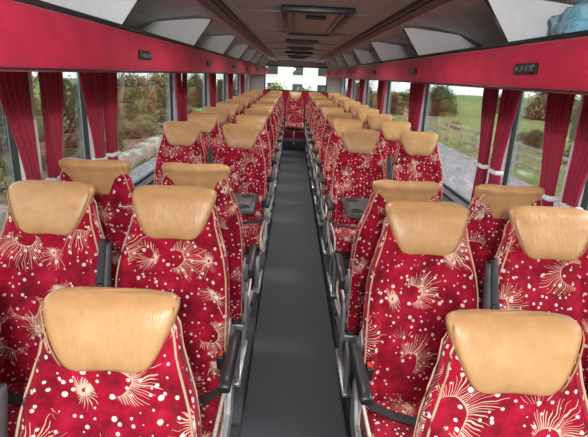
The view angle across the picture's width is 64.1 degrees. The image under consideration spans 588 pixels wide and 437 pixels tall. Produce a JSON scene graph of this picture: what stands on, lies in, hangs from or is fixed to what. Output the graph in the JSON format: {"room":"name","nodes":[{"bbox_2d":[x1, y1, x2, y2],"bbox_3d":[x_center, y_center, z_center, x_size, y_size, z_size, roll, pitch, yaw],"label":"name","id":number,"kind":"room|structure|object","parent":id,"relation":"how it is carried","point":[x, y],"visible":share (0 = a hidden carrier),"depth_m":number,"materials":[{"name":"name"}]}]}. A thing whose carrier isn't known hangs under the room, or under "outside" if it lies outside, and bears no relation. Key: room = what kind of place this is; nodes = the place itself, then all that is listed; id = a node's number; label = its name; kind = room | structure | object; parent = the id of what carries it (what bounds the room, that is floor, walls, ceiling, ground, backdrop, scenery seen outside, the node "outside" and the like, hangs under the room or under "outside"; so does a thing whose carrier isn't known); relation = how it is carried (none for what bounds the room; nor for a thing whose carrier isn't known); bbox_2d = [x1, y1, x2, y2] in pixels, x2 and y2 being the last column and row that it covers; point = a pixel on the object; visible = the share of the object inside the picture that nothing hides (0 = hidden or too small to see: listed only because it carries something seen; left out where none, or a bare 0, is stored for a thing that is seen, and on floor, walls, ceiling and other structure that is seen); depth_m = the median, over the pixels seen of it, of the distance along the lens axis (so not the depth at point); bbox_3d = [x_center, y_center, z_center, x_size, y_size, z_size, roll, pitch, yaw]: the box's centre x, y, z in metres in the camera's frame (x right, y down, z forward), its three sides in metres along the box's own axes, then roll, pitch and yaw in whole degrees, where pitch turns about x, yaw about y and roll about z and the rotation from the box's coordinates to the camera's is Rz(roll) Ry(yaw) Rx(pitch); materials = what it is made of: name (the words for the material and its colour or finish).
{"room":"vehicle interior","nodes":[
{"label":"vehicle interior","id":0,"kind":"room"},
{"bbox_2d":[18,72,249,189],"bbox_3d":[-1.169,-0.973,5.373,0.100,2.120,14.050,2,17,-1],"label":"wall","id":1,"kind":"structure","parent":0,"point":[150,180],"depth_m":3.46,"materials":[{"name":"grey plastic"}]},
{"bbox_2d":[0,102,21,240],"bbox_3d":[-1.174,0.024,1.223,0.020,0.840,1.630,2,17,-1],"label":"window","id":2,"kind":"structure","parent":1,"relation":"in","point":[10,171],"depth_m":1.92,"materials":[{"name":"clear glass"}]},
{"bbox_2d":[0,71,40,179],"bbox_3d":[-1.091,-0.184,1.890,0.055,0.816,0.233,2,17,-1],"label":"window curtain","id":3,"kind":"object","parent":1,"relation":"hanging from","point":[15,96],"visible":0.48,"depth_m":1.84,"materials":[{"name":"red fabric"}]},
{"bbox_2d":[38,72,63,180],"bbox_3d":[-1.089,-0.273,2.181,0.056,0.816,0.194,3,17,2],"label":"window curtain","id":4,"kind":"object","parent":1,"relation":"hanging from","point":[50,83],"visible":0.56,"depth_m":2.10,"materials":[{"name":"red fabric"}]},
{"bbox_2d":[31,72,90,179],"bbox_3d":[-1.177,-0.333,2.390,0.020,0.840,0.610,2,17,-1],"label":"window","id":5,"kind":"structure","parent":1,"relation":"in","point":[75,125],"depth_m":2.47,"materials":[{"name":"clear glass"}]},
{"bbox_2d":[79,72,107,159],"bbox_3d":[-1.091,-0.396,2.581,0.058,0.816,0.209,2,17,-1],"label":"window curtain","id":6,"kind":"object","parent":1,"relation":"hanging from","point":[91,85],"visible":0.56,"depth_m":2.53,"materials":[{"name":"red fabric"}]},
{"bbox_2d":[101,73,119,159],"bbox_3d":[-1.092,-0.478,2.851,0.057,0.816,0.178,2,17,-1],"label":"window curtain","id":7,"kind":"object","parent":1,"relation":"hanging from","point":[109,82],"visible":0.64,"depth_m":2.76,"materials":[{"name":"red fabric"}]},
{"bbox_2d":[0,0,269,73],"bbox_3d":[-0.819,-1.763,5.148,0.602,0.330,13.980,2,17,-1],"label":"luggage rack","id":8,"kind":"object","parent":1,"relation":"attached to","point":[36,35],"visible":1,"depth_m":1.65,"materials":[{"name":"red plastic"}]},
{"bbox_2d":[102,73,172,187],"bbox_3d":[-1.180,-0.723,3.666,0.020,0.840,1.860,2,17,-1],"label":"window","id":9,"kind":"structure","parent":1,"relation":"in","point":[145,100],"depth_m":3.65,"materials":[{"name":"clear glass"}]},
{"bbox_2d":[174,73,182,121],"bbox_3d":[-1.096,-0.974,4.471,0.055,0.816,0.176,2,17,-1],"label":"window curtain","id":10,"kind":"object","parent":1,"relation":"hanging from","point":[178,78],"visible":0.48,"depth_m":4.42,"materials":[{"name":"red fabric"}]},
{"bbox_2d":[182,73,186,121],"bbox_3d":[-1.097,-1.054,4.733,0.055,0.816,0.193,2,17,-1],"label":"window curtain","id":11,"kind":"object","parent":1,"relation":"hanging from","point":[184,75],"visible":0.56,"depth_m":4.63,"materials":[{"name":"red fabric"}]},
{"bbox_2d":[181,73,206,120],"bbox_3d":[-1.184,-1.281,5.488,0.020,0.840,1.750,2,17,-1],"label":"window","id":12,"kind":"structure","parent":1,"relation":"in","point":[196,83],"depth_m":5.69,"materials":[{"name":"clear glass"}]},
{"bbox_2d":[209,74,213,106],"bbox_3d":[-1.100,-1.516,6.239,0.055,0.816,0.177,2,17,-1],"label":"window curtain","id":13,"kind":"object","parent":1,"relation":"hanging from","point":[211,76],"visible":0.44,"depth_m":6.18,"materials":[{"name":"red fabric"}]},
{"bbox_2d":[214,74,215,106],"bbox_3d":[-1.101,-1.598,6.508,0.055,0.816,0.206,2,17,-1],"label":"window curtain","id":14,"kind":"object","parent":1,"relation":"hanging from","point":[214,74],"visible":0.38,"depth_m":6.40,"materials":[{"name":"red fabric"}]},
{"bbox_2d":[216,74,225,102],"bbox_3d":[-1.187,-1.823,7.257,0.020,0.840,1.750,2,17,-1],"label":"window","id":15,"kind":"structure","parent":1,"relation":"in","point":[220,78],"depth_m":7.62,"materials":[{"name":"clear glass"}]},
{"bbox_2d":[228,74,230,98],"bbox_3d":[-1.104,-2.054,7.998,0.055,0.816,0.197,2,17,-1],"label":"window curtain","id":16,"kind":"object","parent":1,"relation":"hanging from","point":[229,75],"visible":0.46,"depth_m":7.93,"materials":[{"name":"red fabric"}]},
{"bbox_2d":[231,74,232,98],"bbox_3d":[-1.104,-2.142,8.284,0.056,0.816,0.221,2,17,-1],"label":"window curtain","id":17,"kind":"object","parent":1,"relation":"hanging from","point":[231,74],"visible":0.35,"depth_m":8.17,"materials":[{"name":"red fabric"}]},
{"bbox_2d":[233,74,238,96],"bbox_3d":[-1.191,-2.386,9.098,0.020,0.840,1.900,2,17,-1],"label":"window","id":18,"kind":"structure","parent":1,"relation":"in","point":[235,76],"depth_m":9.56,"materials":[{"name":"clear glass"}]},
{"bbox_2d":[240,74,242,93],"bbox_3d":[-1.107,-2.636,9.900,0.056,0.816,0.218,2,17,-1],"label":"window curtain","id":19,"kind":"object","parent":1,"relation":"hanging from","point":[241,75],"visible":0.42,"depth_m":9.80,"materials":[{"name":"red fabric"}]},
{"bbox_2d":[244,74,246,92],"bbox_3d":[-1.196,-2.971,11.010,0.020,0.840,1.900,2,17,-1],"label":"window","id":20,"kind":"structure","parent":1,"relation":"in","point":[245,76],"depth_m":11.57,"materials":[{"name":"clear glass"}]},
{"bbox_2d":[233,193,258,214],"bbox_3d":[-0.681,0.249,3.191,0.840,0.798,0.460,2,17,-1],"label":"folding table","id":21,"kind":"object","parent":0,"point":[246,202],"visible":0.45,"depth_m":3.07,"materials":[{"name":"black plastic"}]},
{"bbox_2d":[241,150,347,436],"bbox_3d":[-0.005,0.116,5.709,2.500,0.060,14.050,2,17,-1],"label":"floor","id":22,"kind":"structure","parent":0,"point":[294,390],"depth_m":3.29,"materials":[{"name":"rubber"}]},
{"bbox_2d":[229,138,360,436],"bbox_3d":[-0.001,0.013,5.688,2.400,0.150,14.030,2,17,-1],"label":"platform","id":23,"kind":"object","parent":22,"relation":"on","point":[240,394],"visible":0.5,"depth_m":3.24,"materials":[{"name":"rubber"}]},
{"bbox_2d":[0,180,111,436],"bbox_3d":[-0.905,0.527,1.615,0.420,1.212,0.644,2,17,0],"label":"seat","id":24,"kind":"object","parent":23,"relation":"on","point":[51,236],"visible":0.59,"depth_m":1.71,"materials":[{"name":"fabric"}]},
{"bbox_2d":[58,158,134,287],"bbox_3d":[-0.905,0.234,2.505,0.420,1.212,0.644,2,17,-1],"label":"seat","id":25,"kind":"object","parent":23,"relation":"on","point":[110,178],"visible":0.33,"depth_m":2.09,"materials":[{"name":"fabric"}]},
{"bbox_2d":[0,286,201,436],"bbox_3d":[-0.430,0.826,0.964,0.503,1.212,0.646,2,17,-1],"label":"seat","id":26,"kind":"object","parent":23,"relation":"on","point":[110,362],"visible":1,"depth_m":1.05,"materials":[{"name":"fabric"}]},
{"bbox_2d":[94,185,241,436],"bbox_3d":[-0.452,0.545,1.621,0.503,1.212,0.645,2,17,-1],"label":"seat","id":27,"kind":"object","parent":23,"relation":"on","point":[174,243],"visible":0.67,"depth_m":1.71,"materials":[{"name":"fabric"}]},
{"bbox_2d":[154,121,207,184],"bbox_3d":[-0.899,-0.097,3.589,0.420,1.212,0.644,2,17,0],"label":"seat","id":28,"kind":"object","parent":23,"relation":"on","point":[182,142],"visible":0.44,"depth_m":3.67,"materials":[{"name":"fabric"}]},
{"bbox_2d":[187,112,221,163],"bbox_3d":[-0.898,-0.355,4.430,0.420,1.212,0.644,2,17,-1],"label":"seat","id":29,"kind":"object","parent":23,"relation":"on","point":[211,132],"visible":0.26,"depth_m":4.51,"materials":[{"name":"fabric"}]},
{"bbox_2d":[161,162,257,387],"bbox_3d":[-0.454,0.252,2.512,0.503,1.212,0.645,2,17,-1],"label":"seat","id":30,"kind":"object","parent":23,"relation":"on","point":[213,176],"visible":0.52,"depth_m":2.20,"materials":[{"name":"fabric"}]},
{"bbox_2d":[204,107,231,134],"bbox_3d":[-0.900,-0.610,5.263,0.420,1.212,0.644,2,17,-1],"label":"seat","id":31,"kind":"object","parent":23,"relation":"on","point":[223,112],"visible":0.16,"depth_m":5.33,"materials":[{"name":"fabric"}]},
{"bbox_2d":[216,102,239,123],"bbox_3d":[-0.903,-0.872,6.119,0.420,1.212,0.644,2,17,0],"label":"seat","id":32,"kind":"object","parent":23,"relation":"on","point":[234,110],"visible":0.16,"depth_m":6.19,"materials":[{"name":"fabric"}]},
{"bbox_2d":[225,99,245,114],"bbox_3d":[-0.903,-1.128,6.957,0.420,1.212,0.644,2,17,-1],"label":"seat","id":33,"kind":"object","parent":23,"relation":"on","point":[240,102],"visible":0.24,"depth_m":7.03,"materials":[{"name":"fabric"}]},
{"bbox_2d":[207,123,271,293],"bbox_3d":[-0.431,-0.079,3.595,0.503,1.212,0.645,2,17,-1],"label":"seat","id":34,"kind":"object","parent":23,"relation":"on","point":[240,149],"visible":0.59,"depth_m":3.68,"materials":[{"name":"fabric"}]},
{"bbox_2d":[232,96,250,108],"bbox_3d":[-0.908,-1.385,7.794,0.420,1.212,0.644,2,17,0],"label":"seat","id":35,"kind":"object","parent":23,"relation":"on","point":[247,99],"visible":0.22,"depth_m":7.86,"materials":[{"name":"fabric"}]},
{"bbox_2d":[238,94,254,104],"bbox_3d":[-0.909,-1.645,8.644,0.420,1.212,0.644,2,17,0],"label":"seat","id":36,"kind":"object","parent":23,"relation":"on","point":[252,100],"visible":0.15,"depth_m":8.71,"materials":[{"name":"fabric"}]},
{"bbox_2d":[243,93,257,103],"bbox_3d":[-0.907,-1.898,9.471,0.420,1.212,0.644,2,17,-1],"label":"seat","id":37,"kind":"object","parent":23,"relation":"on","point":[254,94],"visible":0.16,"depth_m":9.54,"materials":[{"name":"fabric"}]},
{"bbox_2d":[247,91,260,99],"bbox_3d":[-0.909,-2.156,10.314,0.420,1.212,0.644,2,17,-1],"label":"seat","id":38,"kind":"object","parent":23,"relation":"on","point":[257,92],"visible":0.11,"depth_m":10.39,"materials":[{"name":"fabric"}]},
{"bbox_2d":[235,114,275,249],"bbox_3d":[-0.435,-0.336,4.436,0.503,1.212,0.645,2,17,0],"label":"seat","id":39,"kind":"object","parent":23,"relation":"on","point":[260,120],"visible":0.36,"depth_m":4.52,"materials":[{"name":"fabric"}]},
{"bbox_2d":[245,108,277,223],"bbox_3d":[-0.437,-0.592,5.269,0.503,1.212,0.645,2,17,0],"label":"seat","id":40,"kind":"object","parent":23,"relation":"on","point":[249,111],"visible":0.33,"depth_m":5.35,"materials":[{"name":"fabric"}]},
{"bbox_2d":[251,104,279,202],"bbox_3d":[-0.438,-0.854,6.125,0.503,1.212,0.645,2,17,0],"label":"seat","id":41,"kind":"object","parent":23,"relation":"on","point":[255,106],"visible":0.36,"depth_m":6.21,"materials":[{"name":"fabric"}]},
{"bbox_2d":[256,100,281,186],"bbox_3d":[-0.435,-1.110,6.963,0.503,1.212,0.645,2,17,-1],"label":"seat","id":42,"kind":"object","parent":23,"relation":"on","point":[279,139],"visible":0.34,"depth_m":7.04,"materials":[{"name":"fabric"}]},
{"bbox_2d":[260,97,282,174],"bbox_3d":[-0.436,-1.366,7.800,0.503,1.212,0.645,2,17,-1],"label":"seat","id":43,"kind":"object","parent":23,"relation":"on","point":[263,98],"visible":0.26,"depth_m":7.88,"materials":[{"name":"fabric"}]},
{"bbox_2d":[263,95,283,161],"bbox_3d":[-0.443,-1.626,8.650,0.503,1.212,0.645,2,17,-1],"label":"seat","id":44,"kind":"object","parent":23,"relation":"on","point":[264,96],"visible":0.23,"depth_m":8.73,"materials":[{"name":"fabric"}]},
{"bbox_2d":[266,94,284,156],"bbox_3d":[-0.444,-1.880,9.478,0.503,1.212,0.645,2,17,-1],"label":"seat","id":45,"kind":"object","parent":23,"relation":"on","point":[279,95],"visible":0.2,"depth_m":9.56,"materials":[{"name":"fabric"}]},
{"bbox_2d":[268,92,284,149],"bbox_3d":[-0.444,-2.138,10.320,0.503,1.212,0.645,2,17,-1],"label":"seat","id":46,"kind":"object","parent":23,"relation":"on","point":[268,92],"visible":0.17,"depth_m":10.41,"materials":[{"name":"fabric"}]},
{"bbox_2d":[285,91,303,143],"bbox_3d":[0.015,-2.423,11.318,0.420,1.212,0.644,2,17,-1],"label":"seat","id":47,"kind":"object","parent":23,"relation":"on","point":[294,108],"visible":1,"depth_m":11.41,"materials":[{"name":"fabric"}]},
{"bbox_2d":[305,92,320,124],"bbox_3d":[0.484,-2.404,11.325,0.420,1.212,0.644,2,17,-1],"label":"seat","id":48,"kind":"object","parent":23,"relation":"on","point":[309,92],"visible":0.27,"depth_m":11.41,"materials":[{"name":"fabric"}]},
{"bbox_2d":[304,94,323,151],"bbox_3d":[0.481,-2.103,10.341,0.503,1.212,0.645,2,17,-1],"label":"seat","id":49,"kind":"object","parent":23,"relation":"on","point":[311,95],"visible":0.23,"depth_m":10.42,"materials":[{"name":"fabric"}]},
{"bbox_2d":[305,95,325,158],"bbox_3d":[0.481,-1.843,9.489,0.503,1.212,0.645,2,17,-1],"label":"seat","id":50,"kind":"object","parent":23,"relation":"on","point":[314,96],"visible":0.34,"depth_m":9.57,"materials":[{"name":"fabric"}]},
{"bbox_2d":[306,97,328,166],"bbox_3d":[0.480,-1.589,8.662,0.503,1.212,0.645,2,17,0],"label":"seat","id":51,"kind":"object","parent":23,"relation":"on","point":[308,128],"visible":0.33,"depth_m":8.74,"materials":[{"name":"fabric"}]},
{"bbox_2d":[307,100,332,176],"bbox_3d":[0.481,-1.333,7.824,0.503,1.212,0.645,2,17,0],"label":"seat","id":52,"kind":"object","parent":23,"relation":"on","point":[310,133],"visible":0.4,"depth_m":7.91,"materials":[{"name":"fabric"}]},
{"bbox_2d":[310,103,337,188],"bbox_3d":[0.487,-1.075,6.981,0.503,1.212,0.645,2,17,-1],"label":"seat","id":53,"kind":"object","parent":23,"relation":"on","point":[320,105],"visible":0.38,"depth_m":7.06,"materials":[{"name":"fabric"}]},
{"bbox_2d":[312,107,343,204],"bbox_3d":[0.488,-0.814,6.127,0.503,1.212,0.645,2,17,-1],"label":"seat","id":54,"kind":"object","parent":23,"relation":"on","point":[315,149],"visible":0.33,"depth_m":6.21,"materials":[{"name":"fabric"}]},
{"bbox_2d":[315,112,351,225],"bbox_3d":[0.491,-0.556,5.287,0.503,1.212,0.645,2,17,-1],"label":"seat","id":55,"kind":"object","parent":23,"relation":"on","point":[326,131],"visible":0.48,"depth_m":5.37,"materials":[{"name":"fabric"}]},
{"bbox_2d":[328,93,339,99],"bbox_3d":[0.954,-2.386,11.331,0.420,1.212,0.644,2,17,-1],"label":"seat","id":56,"kind":"object","parent":23,"relation":"on","point":[329,94],"visible":0.12,"depth_m":11.40,"materials":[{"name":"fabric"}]},
{"bbox_2d":[330,95,343,102],"bbox_3d":[0.943,-2.085,10.348,0.420,1.212,0.644,2,17,-1],"label":"seat","id":57,"kind":"object","parent":23,"relation":"on","point":[332,96],"visible":0.15,"depth_m":10.41,"materials":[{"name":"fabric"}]},
{"bbox_2d":[319,119,362,254],"bbox_3d":[0.492,-0.299,4.446,0.503,1.212,0.645,2,17,-1],"label":"seat","id":58,"kind":"object","parent":23,"relation":"on","point":[333,143],"visible":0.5,"depth_m":4.53,"materials":[{"name":"fabric"}]},
{"bbox_2d":[334,96,348,103],"bbox_3d":[0.948,-1.825,9.496,0.420,1.212,0.644,2,17,-1],"label":"seat","id":59,"kind":"object","parent":23,"relation":"on","point":[336,98],"visible":0.13,"depth_m":9.56,"materials":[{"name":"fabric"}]},
{"bbox_2d":[338,98,353,107],"bbox_3d":[0.948,-1.571,8.668,0.420,1.212,0.644,2,17,-1],"label":"seat","id":60,"kind":"object","parent":23,"relation":"on","point":[340,101],"visible":0.15,"depth_m":8.74,"materials":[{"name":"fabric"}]},
{"bbox_2d":[342,101,360,111],"bbox_3d":[0.949,-1.315,7.831,0.420,1.212,0.644,2,17,-1],"label":"seat","id":61,"kind":"object","parent":23,"relation":"on","point":[346,104],"visible":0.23,"depth_m":7.90,"materials":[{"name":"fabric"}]},
{"bbox_2d":[324,129,391,297],"bbox_3d":[0.494,-0.041,3.602,0.503,1.212,0.645,2,17,-1],"label":"seat","id":62,"kind":"object","parent":23,"relation":"on","point":[358,161],"visible":0.74,"depth_m":3.69,"materials":[{"name":"fabric"}]},
{"bbox_2d":[348,104,368,118],"bbox_3d":[0.950,-1.057,6.988,0.420,1.212,0.644,2,17,-1],"label":"seat","id":63,"kind":"object","parent":23,"relation":"on","point":[352,107],"visible":0.22,"depth_m":7.05,"materials":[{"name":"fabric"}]},
{"bbox_2d":[355,108,378,128],"bbox_3d":[0.953,-0.795,6.134,0.420,1.212,0.644,2,17,-1],"label":"seat","id":64,"kind":"object","parent":23,"relation":"on","point":[361,114],"visible":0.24,"depth_m":6.20,"materials":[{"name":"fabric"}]},
{"bbox_2d":[364,113,392,131],"bbox_3d":[0.956,-0.538,5.294,0.420,1.212,0.644,2,17,-1],"label":"seat","id":65,"kind":"object","parent":23,"relation":"on","point":[373,121],"visible":0.2,"depth_m":5.36,"materials":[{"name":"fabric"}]},
{"bbox_2d":[331,180,440,397],"bbox_3d":[0.474,0.327,2.537,0.503,1.212,0.645,2,17,-1],"label":"seat","id":66,"kind":"object","parent":23,"relation":"on","point":[348,311],"visible":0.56,"depth_m":2.27,"materials":[{"name":"fabric"}]},
{"bbox_2d":[378,121,410,179],"bbox_3d":[0.956,-0.281,4.453,0.420,1.212,0.644,2,17,-1],"label":"seat","id":67,"kind":"object","parent":23,"relation":"on","point":[389,131],"visible":0.26,"depth_m":4.53,"materials":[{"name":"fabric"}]},
{"bbox_2d":[340,197,466,218],"bbox_3d":[0.728,0.304,3.211,0.840,0.798,0.460,2,17,-1],"label":"folding table","id":68,"kind":"object","parent":23,"relation":"on","point":[354,208],"visible":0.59,"depth_m":3.09,"materials":[{"name":"black plastic"}]},
{"bbox_2d":[392,131,442,200],"bbox_3d":[0.958,-0.022,3.609,0.420,1.212,0.644,2,17,-1],"label":"seat","id":69,"kind":"object","parent":23,"relation":"on","point":[416,157],"visible":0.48,"depth_m":3.70,"materials":[{"name":"fabric"}]},
{"bbox_2d":[348,200,499,436],"bbox_3d":[0.456,0.603,1.630,0.503,1.212,0.645,2,17,0],"label":"seat","id":70,"kind":"object","parent":23,"relation":"on","point":[422,270],"visible":0.78,"depth_m":1.73,"materials":[{"name":"fabric"}]},
{"bbox_2d":[413,309,587,436],"bbox_3d":[0.468,0.878,0.972,0.503,1.212,0.646,2,17,-1],"label":"seat","id":71,"kind":"object","parent":23,"relation":"on","point":[499,373],"visible":1,"depth_m":1.05,"materials":[{"name":"fabric"}]},
{"bbox_2d":[466,184,544,308],"bbox_3d":[0.943,0.345,2.543,0.420,1.212,0.644,2,17,-1],"label":"seat","id":72,"kind":"object","parent":23,"relation":"on","point":[491,204],"visible":0.34,"depth_m":2.13,"materials":[{"name":"fabric"}]},
{"bbox_2d":[495,205,587,398],"bbox_3d":[0.918,0.621,1.637,0.420,1.212,0.644,2,17,0],"label":"seat","id":73,"kind":"object","parent":23,"relation":"on","point":[542,259],"visible":0.51,"depth_m":1.73,"materials":[{"name":"fabric"}]},
{"bbox_2d":[249,60,341,138],"bbox_3d":[0.026,-3.000,12.133,2.520,2.140,0.060,2,17,-1],"label":"wall","id":74,"kind":"structure","parent":0,"point":[334,85],"depth_m":11.98,"materials":[{"name":"grey plastic"}]},
{"bbox_2d":[264,65,327,92],"bbox_3d":[0.050,-3.551,11.954,1.600,0.620,0.030,2,17,-1],"label":"window","id":75,"kind":"structure","parent":74,"relation":"in","point":[266,65],"depth_m":11.96,"materials":[{"name":"clear glass"}]},
{"bbox_2d":[16,0,581,62],"bbox_3d":[0.080,-1.833,5.112,2.400,0.240,14.050,2,17,-1],"label":"ceiling","id":76,"kind":"structure","parent":0,"point":[258,24],"depth_m":2.77,"materials":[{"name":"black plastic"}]},
{"bbox_2d":[289,56,305,58],"bbox_3d":[0.073,-3.297,9.658,0.340,0.043,0.260,2,17,-1],"label":"grille","id":77,"kind":"object","parent":76,"relation":"attached to","point":[289,56],"depth_m":9.53,"materials":[{"name":"black plastic"}]},
{"bbox_2d":[285,51,312,56],"bbox_3d":[0.076,-2.742,7.841,0.435,0.038,1.035,2,17,-1],"label":"roof hatch","id":78,"kind":"object","parent":76,"relation":"attached to","point":[288,53],"visible":0.98,"depth_m":7.36,"materials":[{"name":"black plastic"}]},
{"bbox_2d":[287,46,312,50],"bbox_3d":[0.080,-2.244,6.216,0.340,0.043,0.260,2,17,-1],"label":"grille","id":79,"kind":"object","parent":76,"relation":"attached to","point":[293,48],"depth_m":6.09,"materials":[{"name":"black plastic"}]},
{"bbox_2d":[286,39,317,44],"bbox_3d":[0.083,-1.863,4.973,0.340,0.043,0.260,2,17,-1],"label":"grille","id":80,"kind":"object","parent":76,"relation":"attached to","point":[292,41],"depth_m":4.85,"materials":[{"name":"black plastic"}]},
{"bbox_2d":[281,5,355,36],"bbox_3d":[0.127,-1.321,3.204,0.395,0.038,1.535,2,17,-1],"label":"roof hatch","id":81,"kind":"object","parent":76,"relation":"attached to","point":[300,20],"visible":1,"depth_m":2.85,"materials":[{"name":"black plastic"}]},
{"bbox_2d":[341,78,584,208],"bbox_3d":[1.249,-0.878,5.407,0.100,2.120,14.050,2,17,-1],"label":"wall","id":82,"kind":"structure","parent":0,"point":[447,196],"depth_m":3.61,"materials":[{"name":"grey plastic"}]},
{"bbox_2d":[344,78,347,96],"bbox_3d":[1.272,-2.889,11.093,0.020,0.840,1.800,2,17,-1],"label":"window","id":83,"kind":"structure","parent":82,"relation":"in","point":[346,79],"depth_m":11.63,"materials":[{"name":"clear glass"}]},
{"bbox_2d":[348,79,351,98],"bbox_3d":[1.190,-2.573,10.021,0.055,0.816,0.235,2,17,-1],"label":"window curtain","id":84,"kind":"object","parent":82,"relation":"hanging from","point":[350,80],"visible":0.48,"depth_m":9.96,"materials":[{"name":"red fabric"}]},
{"bbox_2d":[353,79,359,101],"bbox_3d":[1.276,-2.333,9.276,0.020,0.840,1.800,2,17,-1],"label":"window","id":85,"kind":"structure","parent":82,"relation":"in","point":[356,81],"depth_m":9.68,"materials":[{"name":"clear glass"}]},
{"bbox_2d":[359,79,362,102],"bbox_3d":[1.193,-2.110,8.508,0.055,0.816,0.221,2,17,-1],"label":"window curtain","id":86,"kind":"object","parent":82,"relation":"hanging from","point":[360,87],"visible":0.48,"depth_m":8.40,"materials":[{"name":"red fabric"}]},
{"bbox_2d":[360,80,364,104],"bbox_3d":[1.194,-2.019,8.212,0.055,0.816,0.219,2,17,-1],"label":"window curtain","id":87,"kind":"object","parent":82,"relation":"hanging from","point":[363,81],"visible":0.49,"depth_m":8.14,"materials":[{"name":"red fabric"}]},
{"bbox_2d":[366,80,377,108],"bbox_3d":[1.280,-1.777,7.459,0.020,0.840,1.800,2,17,-1],"label":"window","id":88,"kind":"structure","parent":82,"relation":"in","point":[372,85],"depth_m":7.76,"materials":[{"name":"clear glass"}]},
{"bbox_2d":[377,81,381,109],"bbox_3d":[1.197,-1.554,6.692,0.055,0.816,0.223,2,17,-1],"label":"window curtain","id":89,"kind":"object","parent":82,"relation":"hanging from","point":[379,82],"visible":0.4,"depth_m":6.57,"materials":[{"name":"red fabric"}]},
{"bbox_2d":[379,81,386,113],"bbox_3d":[1.198,-1.468,6.410,0.055,0.816,0.187,2,17,-1],"label":"window curtain","id":90,"kind":"object","parent":82,"relation":"hanging from","point":[383,82],"visible":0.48,"depth_m":6.34,"materials":[{"name":"red fabric"}]},
{"bbox_2d":[386,81,409,121],"bbox_3d":[1.284,-1.221,5.643,0.020,0.840,1.800,2,17,-1],"label":"window","id":91,"kind":"structure","parent":82,"relation":"in","point":[397,106],"depth_m":5.82,"materials":[{"name":"clear glass"}]},
{"bbox_2d":[408,83,417,130],"bbox_3d":[1.201,-0.994,4.863,0.055,0.816,0.197,2,17,-1],"label":"window curtain","id":92,"kind":"object","parent":82,"relation":"hanging from","point":[413,86],"visible":0.46,"depth_m":4.76,"materials":[{"name":"red fabric"}]},
{"bbox_2d":[412,83,425,131],"bbox_3d":[1.202,-0.914,4.603,0.055,0.816,0.167,2,17,-1],"label":"window curtain","id":93,"kind":"object","parent":82,"relation":"hanging from","point":[420,87],"visible":0.44,"depth_m":4.54,"materials":[{"name":"red fabric"}]},
{"bbox_2d":[323,0,587,94],"bbox_3d":[0.968,-1.693,5.173,0.602,0.330,13.980,2,17,-1],"label":"luggage rack","id":94,"kind":"object","parent":82,"relation":"attached to","point":[530,59],"visible":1,"depth_m":1.74,"materials":[{"name":"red plastic"}]},
{"bbox_2d":[550,0,587,40],"bbox_3d":[0.995,-0.582,1.446,0.332,0.287,0.631,2,17,-1],"label":"plastic bag","id":95,"kind":"object","parent":94,"relation":"on","point":[574,18],"visible":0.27,"depth_m":1.45,"materials":[{"name":"blue plastic"}]},
{"bbox_2d":[421,84,501,204],"bbox_3d":[1.288,-0.659,3.807,0.020,0.840,1.840,2,17,-1],"label":"window","id":96,"kind":"structure","parent":82,"relation":"in","point":[453,113],"depth_m":3.71,"materials":[{"name":"clear glass"}]},
{"bbox_2d":[470,88,498,202],"bbox_3d":[1.205,-0.425,3.004,0.055,0.816,0.188,2,17,-1],"label":"window curtain","id":97,"kind":"object","parent":82,"relation":"hanging from","point":[490,96],"visible":0.77,"depth_m":2.94,"materials":[{"name":"red fabric"}]},
{"bbox_2d":[487,89,520,184],"bbox_3d":[1.206,-0.343,2.738,0.055,0.816,0.188,2,17,-1],"label":"window curtain","id":98,"kind":"object","parent":82,"relation":"hanging from","point":[510,99],"visible":0.68,"depth_m":2.70,"materials":[{"name":"red fabric"}]},
{"bbox_2d":[502,91,581,206],"bbox_3d":[1.291,-0.259,2.501,0.020,0.840,0.690,2,17,-1],"label":"window","id":99,"kind":"structure","parent":82,"relation":"in","point":[525,149],"depth_m":2.58,"materials":[{"name":"clear glass"}]},
{"bbox_2d":[539,93,574,206],"bbox_3d":[1.207,-0.193,2.248,0.055,0.816,0.186,2,17,-1],"label":"window curtain","id":100,"kind":"object","parent":82,"relation":"hanging from","point":[559,106],"visible":0.7,"depth_m":2.17,"materials":[{"name":"red fabric"}]},
{"bbox_2d":[558,95,587,208],"bbox_3d":[1.207,-0.108,1.968,0.055,0.816,0.218,2,17,-1],"label":"window curtain","id":101,"kind":"object","parent":82,"relation":"hanging from","point":[577,176],"visible":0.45,"depth_m":1.98,"materials":[{"name":"red fabric"}]},
{"bbox_2d":[580,179,587,210],"bbox_3d":[1.294,0.116,1.278,0.020,0.840,1.670,2,17,-1],"label":"window","id":102,"kind":"structure","parent":82,"relation":"in","point":[584,203],"depth_m":2.07,"materials":[{"name":"clear glass"}]},
{"label":"outside","id":103,"kind":"structure","parent":0,"visible":0},
{"bbox_3d":[-0.114,-5.769,29.608,160.000,0.200,180.000,2,17,-1],"label":"lawn","id":104,"kind":"structure","parent":103,"visible":0},
{"bbox_2d":[266,80,287,89],"bbox_3d":[-1.611,-11.271,42.560,3.456,2.596,3.195,1,17,-3],"label":"bush","id":105,"kind":"object","parent":104,"relation":"on","point":[279,87],"visible":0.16,"depth_m":42.12,"materials":[{"name":"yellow plant"}]},
{"bbox_2d":[265,66,326,90],"bbox_3d":[-1.012,-18.996,59.023,12.800,7.800,8.000,2,17,-1],"label":"house","id":106,"kind":"structure","parent":104,"relation":"on","point":[293,77],"depth_m":56.04,"materials":[{"name":"stone"}]},
{"bbox_2d":[296,85,314,90],"bbox_3d":[0.937,-11.126,43.230,3.035,2.140,3.136,9,18,20],"label":"bush","id":107,"kind":"object","parent":104,"relation":"on","point":[300,88],"visible":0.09,"depth_m":42.76,"materials":[{"name":"green plant"}]}
]}

